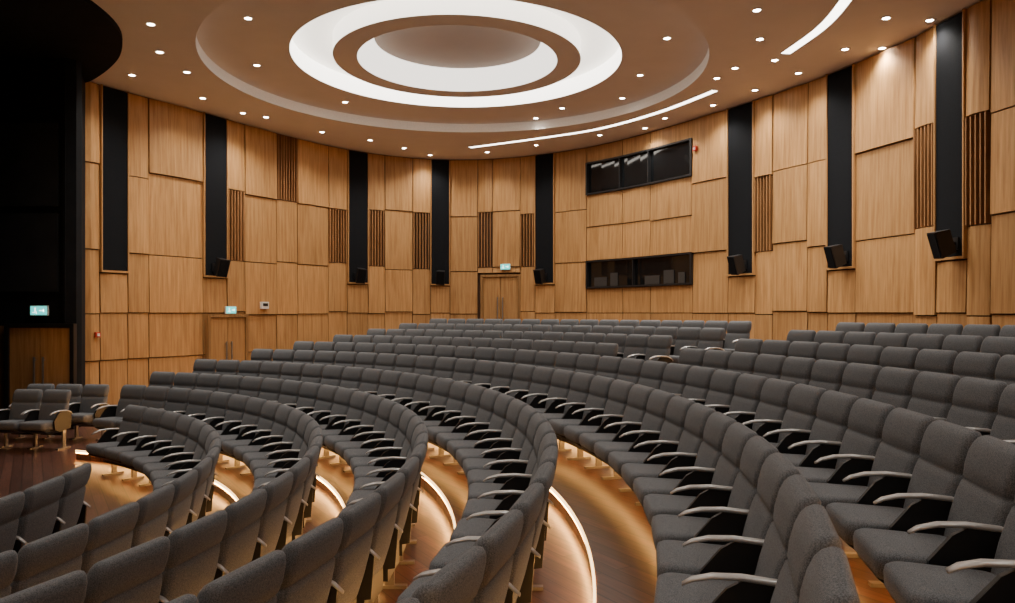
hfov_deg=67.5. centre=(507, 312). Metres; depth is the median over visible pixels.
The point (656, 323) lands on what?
seat
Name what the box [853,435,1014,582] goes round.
seat
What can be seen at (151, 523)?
seat
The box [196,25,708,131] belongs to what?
cove
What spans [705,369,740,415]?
seat
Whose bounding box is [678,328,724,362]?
seat
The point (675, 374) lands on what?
seat
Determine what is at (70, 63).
trim
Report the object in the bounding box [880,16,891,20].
recessed light
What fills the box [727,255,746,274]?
wall speaker
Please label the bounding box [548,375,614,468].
seat
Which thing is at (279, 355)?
seat
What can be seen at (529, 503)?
seat
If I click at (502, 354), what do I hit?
seat
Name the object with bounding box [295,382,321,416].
seat
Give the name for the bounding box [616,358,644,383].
seat
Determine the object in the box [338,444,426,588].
seat
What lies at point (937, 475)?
seat
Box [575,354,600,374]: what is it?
seat
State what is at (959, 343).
seat
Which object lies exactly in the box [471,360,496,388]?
seat
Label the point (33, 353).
door
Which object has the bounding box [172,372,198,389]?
seat
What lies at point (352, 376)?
seat
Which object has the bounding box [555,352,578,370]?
seat
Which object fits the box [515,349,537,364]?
seat
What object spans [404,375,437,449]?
seat
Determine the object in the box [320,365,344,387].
seat
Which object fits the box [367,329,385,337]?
seat
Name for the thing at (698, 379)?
seat
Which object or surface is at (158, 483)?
seat
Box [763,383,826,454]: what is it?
seat
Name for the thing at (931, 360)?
seat
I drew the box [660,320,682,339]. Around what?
seat
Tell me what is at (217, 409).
seat
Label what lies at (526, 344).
seat
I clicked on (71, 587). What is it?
seat
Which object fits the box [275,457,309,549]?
seat
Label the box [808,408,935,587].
seat
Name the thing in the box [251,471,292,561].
seat
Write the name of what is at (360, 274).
wall speaker
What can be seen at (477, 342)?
seat
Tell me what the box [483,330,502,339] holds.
seat
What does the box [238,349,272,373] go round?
seat
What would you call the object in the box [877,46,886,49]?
recessed light
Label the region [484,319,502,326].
seat
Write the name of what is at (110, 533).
seat
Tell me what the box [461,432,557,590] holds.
seat
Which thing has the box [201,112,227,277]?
wall panel
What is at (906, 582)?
seat
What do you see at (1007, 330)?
seat
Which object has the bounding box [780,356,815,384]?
seat
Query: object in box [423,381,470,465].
seat
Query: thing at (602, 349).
seat
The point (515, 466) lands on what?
seat
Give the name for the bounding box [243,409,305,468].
seat
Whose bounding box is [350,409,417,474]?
seat
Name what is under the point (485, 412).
seat
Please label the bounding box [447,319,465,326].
seat
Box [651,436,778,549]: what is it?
seat
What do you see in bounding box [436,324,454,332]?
seat
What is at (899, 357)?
seat
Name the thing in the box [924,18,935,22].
recessed light
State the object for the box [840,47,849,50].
recessed light
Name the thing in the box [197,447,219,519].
seat
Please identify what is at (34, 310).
exit sign
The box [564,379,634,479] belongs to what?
seat
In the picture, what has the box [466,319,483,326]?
seat
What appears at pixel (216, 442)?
seat
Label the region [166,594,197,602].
seat
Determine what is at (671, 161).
window
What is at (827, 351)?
seat
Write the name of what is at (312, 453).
seat
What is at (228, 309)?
exit sign
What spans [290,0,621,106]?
ring light
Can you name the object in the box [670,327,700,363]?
seat
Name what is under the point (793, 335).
seat
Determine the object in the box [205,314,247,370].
door
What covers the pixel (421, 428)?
seat
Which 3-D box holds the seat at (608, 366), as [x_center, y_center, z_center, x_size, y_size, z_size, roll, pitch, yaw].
[1.221,1.118,10.653,0.678,1.002,0.564,0,0,-25]
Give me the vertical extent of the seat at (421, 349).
1.002 m
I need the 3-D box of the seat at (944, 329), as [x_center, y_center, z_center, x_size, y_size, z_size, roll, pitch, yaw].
[5.660,0.648,10.181,0.678,1.002,0.564,0,0,-16]
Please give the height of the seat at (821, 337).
1.002 m
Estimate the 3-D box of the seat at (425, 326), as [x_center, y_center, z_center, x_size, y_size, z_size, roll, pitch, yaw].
[-2.100,0.758,18.453,0.564,1.002,0.678,0,0,29]
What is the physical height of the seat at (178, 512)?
1.002 m
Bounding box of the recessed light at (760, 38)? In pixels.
[755,37,764,40]
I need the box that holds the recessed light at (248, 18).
[243,16,252,20]
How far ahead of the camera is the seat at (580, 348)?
12.96 m
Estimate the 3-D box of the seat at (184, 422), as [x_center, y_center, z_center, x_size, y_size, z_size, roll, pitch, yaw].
[-4.401,1.858,9.775,0.678,1.002,0.564,0,0,-40]
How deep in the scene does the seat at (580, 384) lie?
9.20 m
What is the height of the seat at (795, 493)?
1.002 m
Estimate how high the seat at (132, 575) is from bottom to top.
1.002 m
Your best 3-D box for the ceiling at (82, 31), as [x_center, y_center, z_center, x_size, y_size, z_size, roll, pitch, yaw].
[-10.225,-5.249,10.125,6.350,0.098,14.250,0,0,0]
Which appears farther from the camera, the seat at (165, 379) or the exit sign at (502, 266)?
the exit sign at (502, 266)
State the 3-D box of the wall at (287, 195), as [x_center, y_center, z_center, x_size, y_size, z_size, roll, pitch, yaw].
[-0.337,-1.470,7.388,18.933,7.660,38.140,0,0,0]
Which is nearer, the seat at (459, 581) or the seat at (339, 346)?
the seat at (459, 581)
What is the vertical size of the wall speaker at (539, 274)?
0.529 m
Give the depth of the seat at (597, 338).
14.22 m
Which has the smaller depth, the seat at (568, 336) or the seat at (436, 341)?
the seat at (568, 336)
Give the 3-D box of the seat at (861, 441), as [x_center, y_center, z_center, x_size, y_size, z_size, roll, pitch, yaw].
[2.275,1.118,5.304,0.678,1.002,0.564,0,0,2]
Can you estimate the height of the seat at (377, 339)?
1.002 m
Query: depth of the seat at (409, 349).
15.08 m
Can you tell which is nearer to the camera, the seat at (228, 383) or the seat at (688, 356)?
the seat at (688, 356)
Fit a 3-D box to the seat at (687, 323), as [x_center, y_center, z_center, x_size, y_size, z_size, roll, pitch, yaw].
[3.444,0.648,14.765,0.678,1.002,0.564,0,0,-35]
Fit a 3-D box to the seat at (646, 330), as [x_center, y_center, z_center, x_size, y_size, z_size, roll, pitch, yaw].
[2.433,0.758,14.457,0.678,1.002,0.564,0,0,-37]
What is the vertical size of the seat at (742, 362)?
1.002 m
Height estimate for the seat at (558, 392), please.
1.002 m
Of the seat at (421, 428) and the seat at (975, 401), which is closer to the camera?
the seat at (975, 401)
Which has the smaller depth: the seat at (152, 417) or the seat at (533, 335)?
the seat at (152, 417)
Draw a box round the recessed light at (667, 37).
[662,36,671,39]
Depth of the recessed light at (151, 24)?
13.94 m
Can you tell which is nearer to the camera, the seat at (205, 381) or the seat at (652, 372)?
the seat at (652, 372)
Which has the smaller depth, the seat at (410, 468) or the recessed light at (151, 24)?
the seat at (410, 468)
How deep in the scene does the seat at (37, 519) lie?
6.04 m
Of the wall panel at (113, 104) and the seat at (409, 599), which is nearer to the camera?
the seat at (409, 599)
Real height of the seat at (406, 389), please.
1.002 m
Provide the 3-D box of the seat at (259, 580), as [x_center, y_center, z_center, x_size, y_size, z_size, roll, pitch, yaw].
[-1.394,1.568,3.288,0.678,1.002,0.564,0,0,18]
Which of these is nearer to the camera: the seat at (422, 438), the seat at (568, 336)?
the seat at (422, 438)
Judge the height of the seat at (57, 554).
1.002 m
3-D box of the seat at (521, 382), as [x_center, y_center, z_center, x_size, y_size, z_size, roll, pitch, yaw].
[0.022,1.248,10.814,0.678,1.002,0.564,0,0,-29]
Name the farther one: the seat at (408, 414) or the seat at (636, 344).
the seat at (636, 344)
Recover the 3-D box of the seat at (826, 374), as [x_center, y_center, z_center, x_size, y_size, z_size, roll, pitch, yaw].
[3.112,0.998,7.901,0.678,1.002,0.564,0,0,-10]
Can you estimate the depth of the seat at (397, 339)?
16.48 m
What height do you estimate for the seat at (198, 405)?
1.002 m
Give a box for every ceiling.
[0,0,121,82]
[90,0,982,159]
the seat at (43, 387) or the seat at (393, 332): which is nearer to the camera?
the seat at (43, 387)
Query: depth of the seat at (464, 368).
12.29 m
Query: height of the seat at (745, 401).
1.002 m
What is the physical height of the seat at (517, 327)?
1.002 m
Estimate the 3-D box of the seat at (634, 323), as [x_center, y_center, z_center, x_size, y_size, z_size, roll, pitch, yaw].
[2.414,0.648,16.068,0.678,1.002,0.564,0,0,-41]
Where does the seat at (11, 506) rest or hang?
on the floor at (22, 468)
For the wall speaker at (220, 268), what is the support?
attached to the wall panel at (215, 129)
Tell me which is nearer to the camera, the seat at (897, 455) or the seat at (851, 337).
the seat at (897, 455)
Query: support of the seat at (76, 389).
on the floor at (22, 468)
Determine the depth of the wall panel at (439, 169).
26.14 m
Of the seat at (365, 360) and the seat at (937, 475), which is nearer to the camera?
the seat at (937, 475)
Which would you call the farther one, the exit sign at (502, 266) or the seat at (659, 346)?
the exit sign at (502, 266)
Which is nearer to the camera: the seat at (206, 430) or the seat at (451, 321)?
the seat at (206, 430)
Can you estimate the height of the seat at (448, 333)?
1.002 m
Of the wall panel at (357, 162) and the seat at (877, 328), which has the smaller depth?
the seat at (877, 328)
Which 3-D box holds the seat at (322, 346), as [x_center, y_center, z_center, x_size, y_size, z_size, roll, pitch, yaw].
[-4.039,1.118,16.088,0.564,1.002,0.678,0,0,27]
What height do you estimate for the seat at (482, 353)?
1.002 m
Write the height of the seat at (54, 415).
1.002 m
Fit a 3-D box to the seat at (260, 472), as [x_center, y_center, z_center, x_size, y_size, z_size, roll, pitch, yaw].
[-2.386,1.708,8.229,0.678,1.002,0.564,0,0,-20]
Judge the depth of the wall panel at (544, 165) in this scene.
25.22 m
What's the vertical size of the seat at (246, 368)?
1.002 m
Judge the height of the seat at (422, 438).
1.002 m
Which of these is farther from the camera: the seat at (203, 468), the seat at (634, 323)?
the seat at (634, 323)
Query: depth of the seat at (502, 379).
11.33 m
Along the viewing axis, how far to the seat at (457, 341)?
15.48 m
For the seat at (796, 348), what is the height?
1.002 m
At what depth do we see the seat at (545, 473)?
4.22 m
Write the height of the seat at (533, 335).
1.002 m
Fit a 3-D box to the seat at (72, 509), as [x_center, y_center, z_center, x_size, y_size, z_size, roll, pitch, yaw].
[-4.079,1.858,6.638,0.678,1.002,0.610,0,0,-9]
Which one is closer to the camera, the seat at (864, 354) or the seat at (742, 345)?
the seat at (864, 354)
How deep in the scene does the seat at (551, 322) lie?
17.79 m
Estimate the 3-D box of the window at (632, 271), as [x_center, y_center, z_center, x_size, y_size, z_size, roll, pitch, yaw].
[3.844,-1.220,22.531,0.258,0.880,4.328,0,0,-36]
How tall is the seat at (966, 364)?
1.002 m
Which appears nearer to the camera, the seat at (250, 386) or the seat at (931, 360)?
the seat at (931, 360)
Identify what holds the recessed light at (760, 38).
in the ceiling at (729, 28)
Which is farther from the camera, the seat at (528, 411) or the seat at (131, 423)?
the seat at (131, 423)
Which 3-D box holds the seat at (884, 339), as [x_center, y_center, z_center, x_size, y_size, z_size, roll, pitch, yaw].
[4.735,0.758,9.780,0.678,1.002,0.564,0,0,-16]
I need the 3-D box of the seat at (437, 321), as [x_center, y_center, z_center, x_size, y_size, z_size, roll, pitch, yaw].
[-1.929,0.648,19.499,0.610,1.002,0.678,0,0,28]
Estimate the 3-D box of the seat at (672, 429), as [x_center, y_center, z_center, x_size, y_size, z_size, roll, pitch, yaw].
[1.255,1.248,6.631,0.678,1.002,0.564,0,0,-5]
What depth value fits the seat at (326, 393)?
11.00 m
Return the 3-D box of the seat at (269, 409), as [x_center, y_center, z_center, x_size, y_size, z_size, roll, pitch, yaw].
[-3.402,1.708,10.136,0.678,1.002,0.564,0,0,-37]
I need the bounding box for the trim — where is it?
[65,58,85,390]
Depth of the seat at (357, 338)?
17.06 m
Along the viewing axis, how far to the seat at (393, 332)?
17.86 m
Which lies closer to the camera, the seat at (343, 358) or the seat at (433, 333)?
the seat at (343, 358)
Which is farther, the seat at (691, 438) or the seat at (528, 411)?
the seat at (528, 411)
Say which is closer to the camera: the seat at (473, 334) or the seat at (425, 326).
the seat at (473, 334)
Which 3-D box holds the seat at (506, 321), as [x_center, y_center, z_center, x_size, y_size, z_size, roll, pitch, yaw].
[-0.035,0.648,18.308,0.564,1.002,0.678,0,0,36]
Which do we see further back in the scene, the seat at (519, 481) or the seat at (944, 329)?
the seat at (944, 329)
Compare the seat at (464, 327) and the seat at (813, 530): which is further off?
the seat at (464, 327)
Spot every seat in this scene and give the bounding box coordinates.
[0,389,42,448]
[0,492,24,552]
[0,550,17,597]
[0,570,87,602]
[8,384,54,438]
[10,523,88,593]
[13,476,64,580]
[19,389,72,449]
[52,463,91,533]
[55,384,82,439]
[69,384,109,440]
[81,502,138,573]
[83,536,169,602]
[86,405,147,480]
[93,384,146,430]
[104,407,165,486]
[115,386,169,427]
[119,411,182,468]
[131,484,174,547]
[133,415,195,473]
[143,419,207,479]
[144,371,174,399]
[150,425,215,485]
[153,431,220,492]
[154,438,220,511]
[159,510,226,602]
[164,387,191,414]
[164,469,197,536]
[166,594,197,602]
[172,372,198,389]
[185,389,212,421]
[186,457,211,524]
[192,359,216,374]
[196,373,220,391]
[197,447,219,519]
[197,550,285,602]
[201,391,231,462]
[214,489,266,579]
[215,360,239,376]
[215,394,250,469]
[218,375,242,394]
[219,397,266,475]
[222,400,281,482]
[233,404,294,462]
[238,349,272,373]
[238,360,261,376]
[239,376,263,397]
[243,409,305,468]
[250,414,314,475]
[251,436,322,527]
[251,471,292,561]
[252,427,322,535]
[254,420,320,521]
[259,361,283,378]
[259,378,283,401]
[272,349,294,363]
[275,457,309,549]
[276,517,343,602]
[278,380,302,407]
[280,362,304,380]
[292,446,318,540]
[293,341,313,360]
[293,350,315,364]
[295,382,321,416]
[301,363,324,383]
[308,384,338,458]
[314,341,334,361]
[314,350,336,365]
[319,387,355,465]
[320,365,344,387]
[322,390,370,472]
[324,394,384,452]
[327,492,380,602]
[333,335,352,343]
[334,342,354,362]
[335,351,356,367]
[335,399,397,458]
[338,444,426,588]
[340,366,364,390]
[343,403,408,465]
[346,433,427,564]
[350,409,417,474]
[352,424,427,543]
[353,335,372,345]
[354,342,375,353]
[354,416,423,526]
[355,352,377,368]
[357,472,404,602]
[359,368,383,394]
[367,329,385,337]
[372,335,392,352]
[373,457,418,602]
[375,343,395,353]
[375,353,397,370]
[377,370,401,399]
[386,329,404,337]
[392,336,412,353]
[392,372,420,408]
[394,354,417,372]
[395,344,415,355]
[397,482,543,602]
[397,597,419,602]
[399,323,416,332]
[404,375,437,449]
[405,329,424,337]
[411,546,485,602]
[412,336,432,345]
[414,355,437,375]
[415,344,435,356]
[417,323,435,330]
[418,377,454,457]
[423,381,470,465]
[424,329,443,337]
[426,384,486,473]
[429,319,446,326]
[429,462,554,602]
[432,337,452,346]
[433,357,457,378]
[435,345,455,357]
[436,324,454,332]
[436,388,501,452]
[444,330,463,338]
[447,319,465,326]
[447,393,515,459]
[449,446,557,575]
[451,337,472,357]
[452,358,476,383]
[455,324,473,331]
[455,346,476,358]
[456,399,527,468]
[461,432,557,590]
[463,330,482,339]
[463,405,538,477]
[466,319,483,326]
[467,413,547,488]
[467,422,554,500]
[471,338,492,347]
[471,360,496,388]
[473,509,522,602]
[474,324,492,332]
[474,347,496,360]
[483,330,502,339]
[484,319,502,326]
[489,362,516,394]
[491,338,512,348]
[493,324,511,332]
[495,348,516,362]
[502,331,522,340]
[503,319,520,327]
[505,364,535,402]
[511,339,532,350]
[512,324,531,332]
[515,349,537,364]
[521,319,539,326]
[521,366,555,407]
[522,331,542,341]
[532,325,551,333]
[532,340,553,351]
[534,351,558,367]
[535,369,575,451]
[540,319,558,325]
[541,372,594,459]
[542,332,563,341]
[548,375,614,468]
[551,325,571,333]
[552,341,574,352]
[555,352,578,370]
[559,319,578,326]
[562,332,583,342]
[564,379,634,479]
[571,325,591,335]
[573,342,595,354]
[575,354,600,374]
[579,319,598,327]
[579,384,654,491]
[583,333,605,344]
[591,325,612,334]
[594,343,618,356]
[594,389,674,505]
[595,356,621,379]
[599,320,618,327]
[604,333,626,358]
[608,395,695,476]
[612,326,633,346]
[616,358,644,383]
[619,320,639,327]
[621,403,715,490]
[623,334,649,358]
[627,335,673,363]
[633,326,655,335]
[633,412,736,506]
[638,360,667,389]
[639,320,660,327]
[643,422,757,525]
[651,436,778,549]
[654,474,820,602]
[655,327,677,354]
[656,452,799,577]
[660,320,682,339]
[660,363,690,396]
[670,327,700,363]
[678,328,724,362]
[679,348,705,366]
[682,320,704,340]
[682,366,715,404]
[702,349,731,369]
[704,321,727,338]
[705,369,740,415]
[722,321,751,352]
[723,373,767,429]
[727,351,757,373]
[734,338,762,355]
[742,378,795,442]
[753,354,785,378]
[760,340,790,357]
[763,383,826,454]
[770,504,841,602]
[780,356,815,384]
[782,390,858,468]
[786,330,815,342]
[788,341,819,359]
[795,398,894,557]
[799,546,860,602]
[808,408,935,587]
[809,359,847,391]
[814,331,844,343]
[816,343,850,361]
[826,420,981,548]
[835,322,864,333]
[839,363,881,399]
[843,331,875,362]
[847,344,883,365]
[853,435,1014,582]
[864,323,895,334]
[872,366,919,408]
[874,332,908,347]
[879,346,918,369]
[883,498,1014,602]
[894,323,927,336]
[907,333,944,350]
[907,371,960,420]
[915,349,957,374]
[927,324,962,337]
[942,335,982,353]
[945,558,1014,602]
[946,377,1007,435]
[953,351,1000,379]
[962,324,1000,339]
[980,336,1014,356]
[990,383,1014,443]
[995,354,1014,384]
[999,325,1014,336]
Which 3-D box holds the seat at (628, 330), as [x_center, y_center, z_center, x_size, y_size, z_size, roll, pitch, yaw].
[2.095,0.758,14.895,0.678,1.002,0.564,0,0,-39]
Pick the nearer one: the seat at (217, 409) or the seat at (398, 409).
the seat at (398, 409)
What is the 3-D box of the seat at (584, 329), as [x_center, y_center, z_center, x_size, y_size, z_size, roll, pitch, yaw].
[1.369,0.758,15.730,0.678,1.002,0.564,0,0,-43]
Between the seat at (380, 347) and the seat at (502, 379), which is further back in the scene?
the seat at (380, 347)
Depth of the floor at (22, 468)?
11.32 m
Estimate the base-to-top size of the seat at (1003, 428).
1.002 m
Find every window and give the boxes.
[585,138,692,195]
[585,252,694,288]
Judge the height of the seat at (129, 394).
1.002 m
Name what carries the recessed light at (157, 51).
in the ceiling at (729, 28)
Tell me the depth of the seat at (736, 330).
13.94 m
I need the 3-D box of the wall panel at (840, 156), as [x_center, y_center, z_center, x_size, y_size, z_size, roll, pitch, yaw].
[7.233,-3.115,16.472,0.125,4.330,0.800,0,0,-20]
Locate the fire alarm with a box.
[94,332,100,337]
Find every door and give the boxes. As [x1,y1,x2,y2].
[4,324,76,428]
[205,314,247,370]
[480,274,520,323]
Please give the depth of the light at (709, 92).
21.21 m
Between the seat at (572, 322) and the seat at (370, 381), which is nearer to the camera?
the seat at (370, 381)
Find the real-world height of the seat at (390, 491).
1.002 m
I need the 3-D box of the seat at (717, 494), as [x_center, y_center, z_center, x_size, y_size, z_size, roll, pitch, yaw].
[1.253,1.248,4.985,0.678,1.002,0.564,0,0,4]
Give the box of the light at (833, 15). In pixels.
[781,0,850,53]
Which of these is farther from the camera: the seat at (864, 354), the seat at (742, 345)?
the seat at (742, 345)
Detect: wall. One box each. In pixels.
[0,58,81,426]
[85,0,1014,404]
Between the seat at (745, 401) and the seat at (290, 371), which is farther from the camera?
the seat at (290, 371)
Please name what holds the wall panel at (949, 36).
attached to the wall at (287, 195)
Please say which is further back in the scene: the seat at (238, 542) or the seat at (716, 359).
the seat at (716, 359)
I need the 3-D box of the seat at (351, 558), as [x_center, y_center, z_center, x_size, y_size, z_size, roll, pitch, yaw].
[-1.127,1.568,4.344,0.678,1.002,0.564,0,0,10]
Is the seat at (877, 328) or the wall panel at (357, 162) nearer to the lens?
the seat at (877, 328)
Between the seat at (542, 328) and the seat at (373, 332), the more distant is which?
the seat at (373, 332)
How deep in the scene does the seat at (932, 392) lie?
6.21 m
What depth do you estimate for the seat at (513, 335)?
15.89 m
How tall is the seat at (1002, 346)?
1.002 m
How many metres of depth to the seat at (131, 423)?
10.95 m
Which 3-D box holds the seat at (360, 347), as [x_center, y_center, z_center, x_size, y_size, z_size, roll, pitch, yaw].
[-3.081,1.118,15.546,0.564,1.002,0.678,0,0,32]
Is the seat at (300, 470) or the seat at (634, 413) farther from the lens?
the seat at (634, 413)
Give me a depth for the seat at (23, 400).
13.37 m
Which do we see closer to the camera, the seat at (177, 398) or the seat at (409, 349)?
the seat at (177, 398)
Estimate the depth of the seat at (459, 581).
2.69 m
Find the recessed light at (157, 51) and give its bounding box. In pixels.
[155,50,164,53]
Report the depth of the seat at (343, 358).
14.62 m
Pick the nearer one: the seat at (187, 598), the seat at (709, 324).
the seat at (187, 598)
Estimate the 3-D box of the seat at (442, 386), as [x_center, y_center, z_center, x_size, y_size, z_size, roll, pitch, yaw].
[-1.089,1.398,10.219,0.678,1.002,0.564,0,0,-29]
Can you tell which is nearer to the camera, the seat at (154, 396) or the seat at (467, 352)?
the seat at (154, 396)
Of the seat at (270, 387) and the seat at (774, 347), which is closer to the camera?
the seat at (774, 347)
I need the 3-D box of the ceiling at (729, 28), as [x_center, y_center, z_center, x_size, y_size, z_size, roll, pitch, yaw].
[-2.332,-5.815,7.298,22.335,1.030,37.997,0,0,0]
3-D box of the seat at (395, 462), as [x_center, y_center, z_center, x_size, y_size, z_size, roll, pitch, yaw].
[-1.187,1.568,7.591,0.678,1.002,0.564,0,0,-13]
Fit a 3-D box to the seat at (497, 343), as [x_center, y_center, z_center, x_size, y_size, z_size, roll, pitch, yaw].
[-0.281,0.998,14.563,0.678,1.002,0.564,0,0,-45]
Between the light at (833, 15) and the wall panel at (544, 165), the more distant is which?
the wall panel at (544, 165)
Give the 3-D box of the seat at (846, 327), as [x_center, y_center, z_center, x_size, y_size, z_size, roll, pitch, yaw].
[5.099,0.648,11.769,0.678,1.002,0.610,0,0,-23]
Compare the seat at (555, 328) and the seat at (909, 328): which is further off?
the seat at (555, 328)
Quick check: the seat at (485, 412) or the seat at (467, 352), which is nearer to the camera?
the seat at (485, 412)
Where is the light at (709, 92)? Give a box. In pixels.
[470,90,716,147]
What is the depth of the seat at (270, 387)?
12.28 m
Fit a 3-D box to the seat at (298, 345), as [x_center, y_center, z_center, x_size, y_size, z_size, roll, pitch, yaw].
[-4.558,1.118,16.333,0.610,1.002,0.678,0,0,24]
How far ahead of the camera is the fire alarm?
17.37 m
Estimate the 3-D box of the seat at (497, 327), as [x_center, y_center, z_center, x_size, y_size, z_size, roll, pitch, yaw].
[-0.261,0.758,17.224,0.564,1.002,0.678,0,0,38]
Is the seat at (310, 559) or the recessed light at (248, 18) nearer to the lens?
the seat at (310, 559)
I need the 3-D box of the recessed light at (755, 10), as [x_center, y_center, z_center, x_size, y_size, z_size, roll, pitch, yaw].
[4.360,-5.294,13.290,0.190,0.012,0.190,0,0,0]
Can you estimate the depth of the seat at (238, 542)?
4.93 m
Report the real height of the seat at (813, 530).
1.002 m
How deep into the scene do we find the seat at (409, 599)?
2.38 m
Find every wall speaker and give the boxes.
[212,258,230,277]
[354,268,366,283]
[436,270,444,284]
[533,269,545,283]
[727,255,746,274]
[823,244,848,268]
[927,229,958,258]
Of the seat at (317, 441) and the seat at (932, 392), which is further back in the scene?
the seat at (317, 441)
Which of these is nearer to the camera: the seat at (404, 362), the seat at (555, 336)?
the seat at (404, 362)
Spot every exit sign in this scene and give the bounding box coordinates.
[30,306,48,315]
[225,306,235,313]
[500,264,510,269]
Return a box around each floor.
[0,427,230,523]
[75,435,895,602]
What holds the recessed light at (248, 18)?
in the ceiling at (729, 28)
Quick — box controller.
[260,302,268,308]
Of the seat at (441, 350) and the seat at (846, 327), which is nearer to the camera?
the seat at (846, 327)
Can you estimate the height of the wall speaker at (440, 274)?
0.529 m
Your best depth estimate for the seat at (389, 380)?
11.66 m
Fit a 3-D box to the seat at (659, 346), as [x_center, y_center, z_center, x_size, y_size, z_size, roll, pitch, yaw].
[2.360,0.878,12.768,0.678,1.002,0.610,0,0,-31]
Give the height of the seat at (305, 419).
1.002 m
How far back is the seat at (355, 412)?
10.05 m
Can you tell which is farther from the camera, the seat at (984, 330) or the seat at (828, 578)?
the seat at (984, 330)
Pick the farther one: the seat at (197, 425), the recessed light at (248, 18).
the recessed light at (248, 18)
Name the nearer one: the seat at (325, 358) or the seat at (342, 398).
the seat at (342, 398)
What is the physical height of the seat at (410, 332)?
1.002 m
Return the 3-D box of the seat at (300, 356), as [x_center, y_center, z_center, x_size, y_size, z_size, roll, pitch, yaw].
[-4.182,1.248,15.034,0.564,1.002,0.678,0,0,28]
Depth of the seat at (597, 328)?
15.45 m
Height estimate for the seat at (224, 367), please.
1.002 m
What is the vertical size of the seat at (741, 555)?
1.002 m
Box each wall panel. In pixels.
[98,84,128,272]
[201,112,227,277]
[346,149,368,283]
[430,159,449,285]
[534,153,555,284]
[726,100,756,275]
[825,63,857,269]
[933,8,968,260]
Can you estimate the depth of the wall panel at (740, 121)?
19.27 m
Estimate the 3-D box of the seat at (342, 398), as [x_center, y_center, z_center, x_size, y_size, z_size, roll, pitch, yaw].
[-2.500,1.568,10.561,0.678,1.002,0.564,0,0,-35]
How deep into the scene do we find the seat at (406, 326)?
18.91 m
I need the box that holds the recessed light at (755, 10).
[751,8,762,12]
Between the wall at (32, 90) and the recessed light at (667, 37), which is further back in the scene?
the wall at (32, 90)
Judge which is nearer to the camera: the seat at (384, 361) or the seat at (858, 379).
the seat at (858, 379)
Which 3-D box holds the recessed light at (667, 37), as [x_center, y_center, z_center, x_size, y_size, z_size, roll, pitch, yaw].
[3.220,-5.544,15.340,0.190,0.012,0.190,0,0,0]
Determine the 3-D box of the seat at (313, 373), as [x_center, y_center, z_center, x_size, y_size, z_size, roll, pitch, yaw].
[-3.548,1.398,13.117,0.564,1.002,0.678,0,0,38]
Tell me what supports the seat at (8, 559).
on the floor at (22, 468)
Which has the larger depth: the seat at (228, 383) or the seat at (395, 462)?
the seat at (228, 383)
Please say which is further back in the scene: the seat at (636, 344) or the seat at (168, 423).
the seat at (636, 344)
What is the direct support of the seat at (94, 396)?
on the floor at (22, 468)
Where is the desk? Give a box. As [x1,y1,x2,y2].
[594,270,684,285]
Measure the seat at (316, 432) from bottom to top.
1.002 m
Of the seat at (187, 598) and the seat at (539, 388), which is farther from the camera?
the seat at (539, 388)
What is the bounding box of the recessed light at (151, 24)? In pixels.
[145,22,156,26]
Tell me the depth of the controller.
21.72 m
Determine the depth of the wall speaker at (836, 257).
16.10 m
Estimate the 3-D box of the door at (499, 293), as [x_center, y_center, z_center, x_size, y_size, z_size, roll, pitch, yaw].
[-0.238,-0.085,25.970,1.435,2.460,0.145,0,0,18]
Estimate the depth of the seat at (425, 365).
13.15 m
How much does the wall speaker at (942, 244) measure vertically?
0.529 m
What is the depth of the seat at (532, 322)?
18.13 m
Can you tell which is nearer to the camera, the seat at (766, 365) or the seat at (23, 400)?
the seat at (766, 365)

